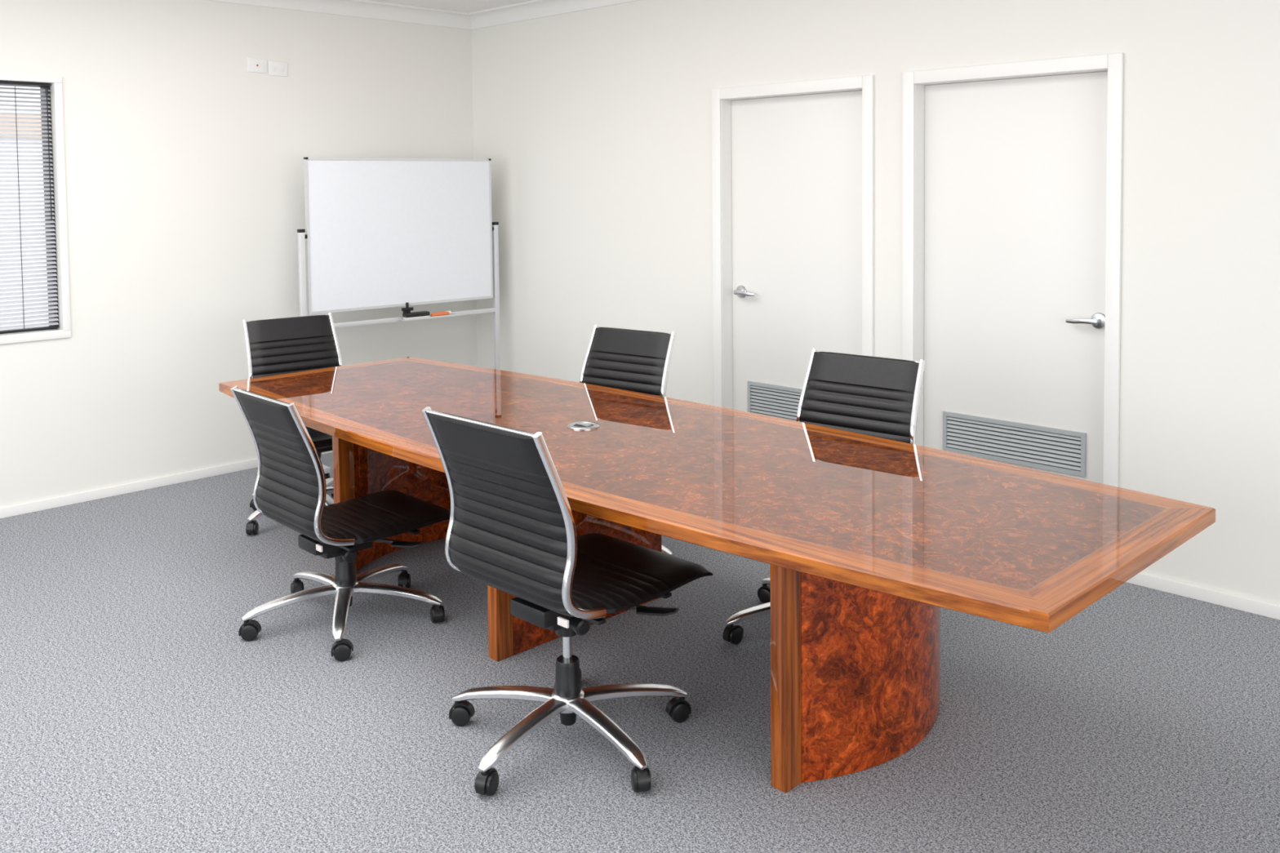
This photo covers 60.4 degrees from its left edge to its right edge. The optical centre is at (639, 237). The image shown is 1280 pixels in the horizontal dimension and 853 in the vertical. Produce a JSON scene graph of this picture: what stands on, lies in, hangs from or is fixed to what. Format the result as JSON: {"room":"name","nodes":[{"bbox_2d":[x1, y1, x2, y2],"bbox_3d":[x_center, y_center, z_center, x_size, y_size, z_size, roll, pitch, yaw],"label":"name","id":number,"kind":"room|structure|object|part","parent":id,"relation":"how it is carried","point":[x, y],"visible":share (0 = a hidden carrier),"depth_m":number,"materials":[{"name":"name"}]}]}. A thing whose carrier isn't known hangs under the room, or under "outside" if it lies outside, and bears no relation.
{"room":"office","nodes":[
{"label":"office","id":0,"kind":"room"},
{"bbox_2d":[0,85,48,330],"bbox_3d":[-6.101,-0.139,8.071,22.000,3.000,0.250,-3,4,-45],"label":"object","id":1,"kind":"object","parent":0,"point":[1,90],"depth_m":8.99,"materials":[{"name":"white plastic"}]},
{"bbox_2d":[0,0,477,507],"bbox_3d":[-3.485,0.030,5.034,6.900,2.710,0.150,-3,4,-45],"label":"wall","id":2,"kind":"structure","parent":0,"point":[184,175],"depth_m":5.95,"materials":[{"name":"white paint"}]},
{"bbox_2d":[0,73,71,344],"bbox_3d":[-3.592,-0.109,4.913,1.862,1.305,0.162,-3,4,-45],"label":"window","id":3,"kind":"structure","parent":2,"relation":"in","point":[42,334],"depth_m":5.50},
{"bbox_2d":[0,80,58,333],"bbox_3d":[-3.559,-0.118,4.888,1.762,1.224,0.042,-3,4,-45],"label":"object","id":4,"kind":"object","parent":3,"relation":"attached to","point":[7,82],"visible":1,"depth_m":5.43,"materials":[{"name":"white plastic"}]},
{"bbox_3d":[-3.044,-0.140,5.393,0.003,1.194,0.003,-3,4,-45],"label":"ladder cord","id":5,"kind":"part","parent":4,"relation":"part of","materials":[{"name":"white fabric"}]},
{"bbox_3d":[-3.558,0.489,4.923,1.762,0.009,0.024,-3,4,-45],"label":"rail","id":6,"kind":"part","parent":4,"relation":"part of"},
{"bbox_2d":[0,450,332,518],"bbox_3d":[-3.419,1.361,5.037,6.586,0.050,0.014,-3,4,-45],"label":"baseboard","id":7,"kind":"structure","parent":2,"relation":"attached to","point":[26,508],"depth_m":5.75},
{"bbox_2d":[247,57,266,73],"bbox_3d":[-2.161,-0.970,6.205,0.116,0.080,0.010,-3,4,-45],"label":"wall plate","id":8,"kind":"object","parent":2,"relation":"attached to","point":[254,64],"visible":1,"depth_m":6.20,"materials":[{"name":"white plastic"}]},
{"bbox_2d":[267,61,287,76],"bbox_3d":[-2.073,-0.964,6.294,0.116,0.080,0.010,-3,4,-45],"label":"wall plate","id":9,"kind":"object","parent":2,"relation":"attached to","point":[276,68],"visible":1,"depth_m":6.29,"materials":[{"name":"white plastic"}]},
{"bbox_2d":[208,0,471,29],"bbox_3d":[-3.414,-1.274,4.886,6.600,0.092,0.087,-3,4,-45],"label":"trim","id":10,"kind":"structure","parent":2,"relation":"attached to","point":[357,8],"depth_m":6.69,"materials":[{"name":"white paint"}]},
{"bbox_2d":[369,0,531,13],"bbox_3d":[-0.548,-1.256,2.014,6.900,0.100,8.500,-3,4,-45],"label":"ceiling","id":11,"kind":"structure","parent":0,"point":[463,6],"depth_m":6.76,"materials":[{"name":"paint"}]},
{"bbox_2d":[0,452,1279,852],"bbox_3d":[-0.520,1.550,2.153,6.900,0.100,8.500,-3,4,-45],"label":"floor","id":12,"kind":"structure","parent":0,"point":[136,716],"depth_m":3.28,"materials":[{"name":"grey carpet"}]},
{"bbox_2d":[241,312,342,534],"bbox_3d":[-1.562,0.881,5.275,0.727,0.949,0.700,-3,4,-38],"label":"office chair","id":13,"kind":"object","parent":12,"relation":"on","point":[284,345],"visible":0.28,"depth_m":5.44,"materials":[{"name":"black leather"}]},
{"bbox_3d":[-1.882,0.670,5.310,0.025,0.524,0.224,-3,3,-34],"label":"frame","id":14,"kind":"part","parent":13,"relation":"part of","materials":[{"name":"silver metal"}]},
{"bbox_3d":[-1.766,0.406,5.514,0.432,0.006,0.016,-3,4,-38],"label":"rail","id":15,"kind":"part","parent":13,"relation":"part of","materials":[{"name":"black leather"}]},
{"bbox_3d":[-1.732,0.647,5.485,0.443,0.484,0.125,-3,4,-38],"label":"backrest","id":16,"kind":"part","parent":13,"relation":"part of","materials":[{"name":"black leather"}]},
{"bbox_3d":[-1.528,0.917,5.240,0.474,0.068,0.533,-3,4,-38],"label":"seat","id":17,"kind":"part","parent":13,"relation":"part of","materials":[{"name":"black leather"}]},
{"bbox_3d":[-1.524,0.653,5.589,0.025,0.524,0.224,-3,4,-41],"label":"frame","id":18,"kind":"part","parent":13,"relation":"part of","materials":[{"name":"silver metal"}]},
{"bbox_2d":[231,386,450,661],"bbox_3d":[-1.109,0.971,4.046,0.718,0.880,0.708,-3,4,-44],"label":"office chair","id":19,"kind":"object","parent":12,"relation":"on","point":[290,489],"visible":1,"depth_m":3.93,"materials":[{"name":"black leather"}]},
{"bbox_3d":[-1.395,0.796,4.050,0.025,0.524,0.224,2,4,42],"label":"frame","id":20,"kind":"part","parent":19,"relation":"part of","materials":[{"name":"silver metal"}]},
{"bbox_3d":[-1.309,0.555,3.805,0.016,0.006,0.437,-3,4,-44],"label":"rail","id":21,"kind":"part","parent":19,"relation":"part of","materials":[{"name":"silver metal"}]},
{"bbox_3d":[-1.270,0.791,3.853,0.125,0.484,0.447,-3,4,-44],"label":"backrest","id":22,"kind":"part","parent":19,"relation":"part of","materials":[{"name":"black leather"}]},
{"bbox_3d":[-1.077,0.809,3.720,0.224,0.524,0.025,-3,4,-40],"label":"frame","id":23,"kind":"part","parent":19,"relation":"part of","materials":[{"name":"silver metal"}]},
{"bbox_3d":[-1.032,1.037,4.092,0.533,0.068,0.479,-3,4,-44],"label":"seat","id":24,"kind":"part","parent":19,"relation":"part of","materials":[{"name":"black leather"}]},
{"bbox_3d":[-0.901,1.112,3.997,0.235,0.021,0.050,0,3,10],"label":"lever","id":25,"kind":"part","parent":19,"relation":"part of","materials":[{"name":"black plastic"}]},
{"bbox_2d":[297,156,500,479],"bbox_3d":[-1.388,0.412,6.519,1.312,1.759,0.520,-3,4,-41],"label":"whiteboard","id":26,"kind":"object","parent":12,"relation":"on","point":[380,233],"visible":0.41,"depth_m":6.46,"materials":[{"name":"plastic"}]},
{"bbox_3d":[-1.867,0.619,6.110,0.032,1.295,0.026,-3,4,-41],"label":"stand post","id":27,"kind":"part","parent":26,"relation":"part of","materials":[{"name":"silver metal"}]},
{"bbox_3d":[-1.393,-0.030,6.497,1.216,0.874,0.028,-3,4,-41],"label":"board frame","id":28,"kind":"part","parent":26,"relation":"part of","materials":[{"name":"silver metal"}]},
{"bbox_3d":[-1.393,-0.029,6.498,1.198,0.856,0.016,-3,4,-41],"label":"board panel","id":29,"kind":"part","parent":26,"relation":"part of","materials":[{"name":"plastic"}]},
{"bbox_3d":[-1.388,0.483,6.523,1.276,0.027,0.024,-3,4,-41],"label":"cross rail","id":30,"kind":"part","parent":26,"relation":"part of","materials":[{"name":"silver metal"}]},
{"bbox_2d":[402,311,430,319],"bbox_3d":[-1.323,0.462,6.501,0.156,0.036,0.052,-3,4,-41],"label":"eraser","id":31,"kind":"object","parent":26,"relation":"on","point":[422,313],"visible":1,"depth_m":6.47,"materials":[{"name":"plastic"}]},
{"bbox_2d":[398,313,461,320],"bbox_3d":[-1.255,0.476,6.569,0.380,0.011,0.081,-3,4,-41],"label":"tray","id":32,"kind":"object","parent":26,"relation":"on","point":[400,318],"depth_m":6.52,"materials":[{"name":"silver metal"}]},
{"bbox_2d":[431,311,449,316],"bbox_3d":[-1.201,0.463,6.599,0.123,0.023,0.022,-3,4,-41],"label":"marker pen","id":33,"kind":"object","parent":26,"relation":"on","point":[442,313],"visible":1,"depth_m":6.59,"materials":[{"name":"orange plastic"}]},
{"bbox_3d":[-0.905,0.568,6.947,0.032,1.295,0.026,-3,4,-41],"label":"stand post","id":34,"kind":"part","parent":26,"relation":"part of","materials":[{"name":"silver metal"}]},
{"bbox_2d":[422,406,713,795],"bbox_3d":[-0.209,0.958,3.117,0.712,0.980,0.716,2,4,44],"label":"office chair","id":35,"kind":"object","parent":12,"relation":"on","point":[511,530],"visible":1,"depth_m":3.01,"materials":[{"name":"black leather"}]},
{"bbox_3d":[-0.531,0.731,3.154,0.027,0.524,0.224,2,4,40],"label":"frame","id":36,"kind":"part","parent":35,"relation":"part of","materials":[{"name":"silver metal"}]},
{"bbox_3d":[-0.424,0.491,2.900,0.470,0.006,0.016,2,4,44],"label":"rail","id":37,"kind":"part","parent":35,"relation":"part of","materials":[{"name":"silver metal"}]},
{"bbox_3d":[-0.386,0.727,2.949,0.481,0.484,0.125,2,4,44],"label":"backrest","id":38,"kind":"part","parent":35,"relation":"part of","materials":[{"name":"black leather"}]},
{"bbox_3d":[-0.176,0.745,2.811,0.224,0.524,0.027,-3,4,-42],"label":"frame","id":39,"kind":"part","parent":35,"relation":"part of","materials":[{"name":"silver metal"}]},
{"bbox_3d":[-0.156,0.973,3.196,0.515,0.068,0.533,2,4,44],"label":"seat","id":40,"kind":"part","parent":35,"relation":"part of","materials":[{"name":"black leather"}]},
{"bbox_3d":[-0.014,1.048,3.098,0.247,0.021,0.051,0,3,10],"label":"lever","id":41,"kind":"part","parent":35,"relation":"part of","materials":[{"name":"black plastic"}]},
{"bbox_2d":[579,324,676,555],"bbox_3d":[-0.185,0.893,4.646,0.714,0.958,0.718,2,4,37],"label":"office chair","id":42,"kind":"object","parent":12,"relation":"on","point":[638,361],"visible":0.23,"depth_m":4.79,"materials":[{"name":"black leather"}]},
{"bbox_3d":[-0.263,0.663,4.925,0.024,0.524,0.224,2,4,40],"label":"frame","id":43,"kind":"part","parent":42,"relation":"part of","materials":[{"name":"silver metal"}]},
{"bbox_3d":[-0.056,0.653,4.826,0.438,0.484,0.125,2,4,37],"label":"backrest","id":44,"kind":"part","parent":42,"relation":"part of","materials":[{"name":"black leather"}]},
{"bbox_3d":[-0.027,0.412,4.856,0.428,0.006,0.016,2,4,37],"label":"rail","id":45,"kind":"part","parent":42,"relation":"part of","materials":[{"name":"black leather"}]},
{"bbox_3d":[0.096,0.673,4.655,0.024,0.524,0.224,1,3,34],"label":"frame","id":46,"kind":"part","parent":42,"relation":"part of","materials":[{"name":"silver metal"}]},
{"bbox_2d":[218,356,1215,793],"bbox_3d":[-0.173,1.037,3.860,1.204,0.750,3.759,-3,4,-45],"label":"conference table","id":47,"kind":"object","parent":12,"relation":"on","point":[864,540],"visible":0.81,"depth_m":3.01,"materials":[{"name":"brown wood"}]},
{"bbox_3d":[-1.209,1.041,4.492,0.070,0.700,0.050,-3,4,-45],"label":"pedestal post","id":48,"kind":"part","parent":47,"relation":"part of","materials":[{"name":"brown wood"}]},
{"bbox_3d":[-0.474,1.072,3.708,0.070,0.700,0.050,-3,4,-45],"label":"pedestal post","id":49,"kind":"part","parent":47,"relation":"part of","materials":[{"name":"brown wood"}]},
{"bbox_3d":[0.385,1.104,2.899,0.070,0.700,0.050,-3,4,-45],"label":"pedestal post","id":50,"kind":"part","parent":47,"relation":"part of","materials":[{"name":"brown wood"}]},
{"bbox_2d":[722,348,925,644],"bbox_3d":[0.663,0.923,3.875,0.717,0.959,0.720,2,4,40],"label":"office chair","id":51,"kind":"object","parent":12,"relation":"on","point":[879,397],"visible":0.23,"depth_m":4.00,"materials":[{"name":"black leather"}]},
{"bbox_3d":[0.601,0.692,4.158,0.025,0.524,0.224,2,4,44],"label":"frame","id":52,"kind":"part","parent":51,"relation":"part of","materials":[{"name":"silver metal"}]},
{"bbox_3d":[0.808,0.683,4.043,0.452,0.484,0.125,2,4,40],"label":"backrest","id":53,"kind":"part","parent":51,"relation":"part of","materials":[{"name":"black leather"}]},
{"bbox_3d":[0.839,0.442,4.071,0.442,0.006,0.016,2,4,40],"label":"rail","id":54,"kind":"part","parent":51,"relation":"part of","materials":[{"name":"black leather"}]},
{"bbox_3d":[0.956,0.704,3.860,0.025,0.524,0.224,2,4,36],"label":"frame","id":55,"kind":"part","parent":51,"relation":"part of","materials":[{"name":"silver metal"}]},
{"bbox_2d":[471,0,1279,605],"bbox_3d":[1.906,0.007,4.412,0.150,2.710,8.350,-3,4,-45],"label":"wall","id":56,"kind":"structure","parent":0,"point":[594,125],"depth_m":5.02,"materials":[{"name":"white paint"}]},
{"bbox_2d":[468,0,637,29],"bbox_3d":[1.756,-1.297,4.316,0.087,0.092,8.200,-3,4,-45],"label":"trim","id":57,"kind":"structure","parent":56,"relation":"attached to","point":[533,9],"depth_m":6.76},
{"bbox_2d":[711,75,874,421],"bbox_3d":[0.793,0.275,5.531,0.168,2.086,0.986,-3,4,-45],"label":"door","id":58,"kind":"structure","parent":56,"relation":"in","point":[793,163],"depth_m":5.57,"materials":[{"name":"paint"}]},
{"bbox_3d":[0.546,0.290,5.745,0.060,0.068,0.154,-3,4,-45],"label":"handle","id":59,"kind":"part","parent":58,"relation":"part of","materials":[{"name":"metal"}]},
{"bbox_2d":[746,380,802,421],"bbox_3d":[0.799,0.856,5.560,0.013,0.180,0.650,-3,4,-45],"label":"vent grille","id":60,"kind":"object","parent":58,"relation":"attached to","point":[775,398],"depth_m":5.67,"materials":[{"name":"metal"}]},
{"bbox_2d":[902,53,1124,487],"bbox_3d":[1.599,0.307,4.725,0.168,2.086,0.974,-3,4,-45],"label":"door","id":61,"kind":"structure","parent":56,"relation":"in","point":[1012,172],"depth_m":4.70,"materials":[{"name":"paint"}]},
{"bbox_2d":[942,410,1086,476],"bbox_3d":[1.605,0.887,4.754,0.013,0.180,0.650,-3,4,-45],"label":"vent grille","id":62,"kind":"object","parent":61,"relation":"attached to","point":[1060,449],"depth_m":4.73,"materials":[{"name":"metal"}]},
{"bbox_3d":[1.815,0.341,4.476,0.060,0.068,0.154,-3,4,-45],"label":"handle","id":63,"kind":"part","parent":61,"relation":"part of","materials":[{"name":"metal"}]},
{"bbox_2d":[1126,572,1279,619],"bbox_3d":[1.808,1.337,4.473,0.014,0.050,8.200,-3,4,-45],"label":"baseboard","id":64,"kind":"structure","parent":56,"relation":"attached to","point":[1211,596],"depth_m":4.13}
]}

